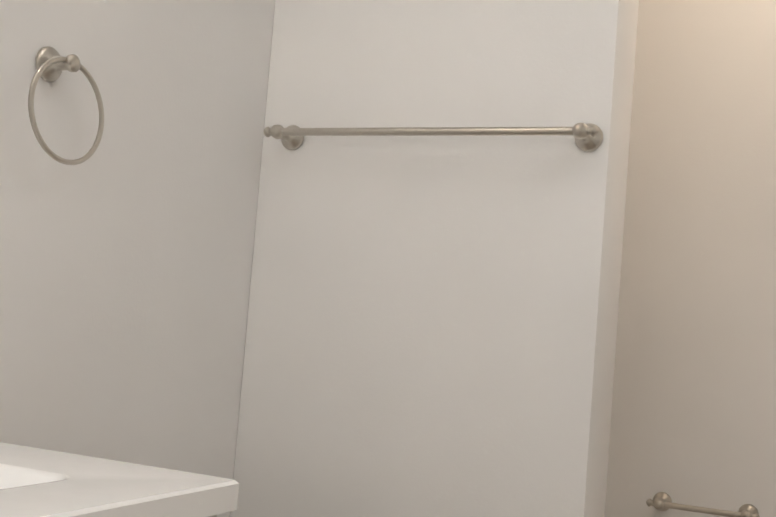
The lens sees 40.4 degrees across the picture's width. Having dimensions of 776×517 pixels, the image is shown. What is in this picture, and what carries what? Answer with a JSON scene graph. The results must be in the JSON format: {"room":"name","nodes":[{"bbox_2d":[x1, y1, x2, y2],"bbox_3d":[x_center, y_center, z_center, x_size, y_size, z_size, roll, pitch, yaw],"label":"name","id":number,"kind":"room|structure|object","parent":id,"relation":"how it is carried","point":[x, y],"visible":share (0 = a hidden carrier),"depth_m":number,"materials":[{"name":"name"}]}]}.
{"room":"bathroom","nodes":[
{"label":"bathroom","id":0,"kind":"room"},
{"bbox_2d":[0,0,274,516],"bbox_3d":[-0.691,-0.138,1.415,0.100,2.440,3.820,3,-4,25],"label":"wall","id":1,"kind":"structure","parent":0,"point":[126,252],"depth_m":1.84,"materials":[{"name":"beige paint"}]},
{"bbox_2d":[28,46,103,164],"bbox_3d":[-0.504,-0.235,1.615,0.058,0.183,0.164,3,-4,25],"label":"towel ring","id":2,"kind":"object","parent":1,"relation":"attached to","point":[52,64],"visible":1,"depth_m":1.61,"materials":[{"name":"silver metal"}]},
{"bbox_2d":[230,0,638,516],"bbox_3d":[0.088,-0.033,2.124,0.732,2.440,0.169,3,-4,25],"label":"wall","id":3,"kind":"structure","parent":0,"point":[431,330],"depth_m":2.03,"materials":[{"name":"beige paint"}]},
{"bbox_2d":[264,123,602,151],"bbox_3d":[0.069,-0.238,2.015,0.684,0.052,0.077,3,-4,25],"label":"towel bar","id":4,"kind":"object","parent":3,"relation":"attached to","point":[588,137],"visible":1,"depth_m":1.97,"materials":[{"name":"silver metal"}]},
{"bbox_2d":[604,0,775,516],"bbox_3d":[0.810,0.064,2.764,1.519,2.440,0.100,3,-4,25],"label":"wall","id":5,"kind":"structure","parent":0,"point":[693,417],"depth_m":2.72,"materials":[{"name":"beige paint"}]},
{"bbox_2d":[646,492,759,516],"bbox_3d":[0.785,0.624,2.627,0.274,0.048,0.065,3,-4,25],"label":"towel bar","id":6,"kind":"object","parent":5,"relation":"attached to","point":[661,501],"visible":1,"depth_m":2.61,"materials":[{"name":"silver metal"}]},
{"bbox_3d":[0.480,1.168,0.756,2.900,0.050,3.820,3,-4,25],"label":"floor","id":7,"kind":"structure","parent":0,"visible":0},
{"bbox_2d":[0,442,238,516],"bbox_3d":[-0.604,0.638,0.936,0.526,0.850,0.880,3,-4,25],"label":"countertop","id":8,"kind":"structure","parent":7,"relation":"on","point":[36,482],"depth_m":1.18,"materials":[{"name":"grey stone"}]}
]}

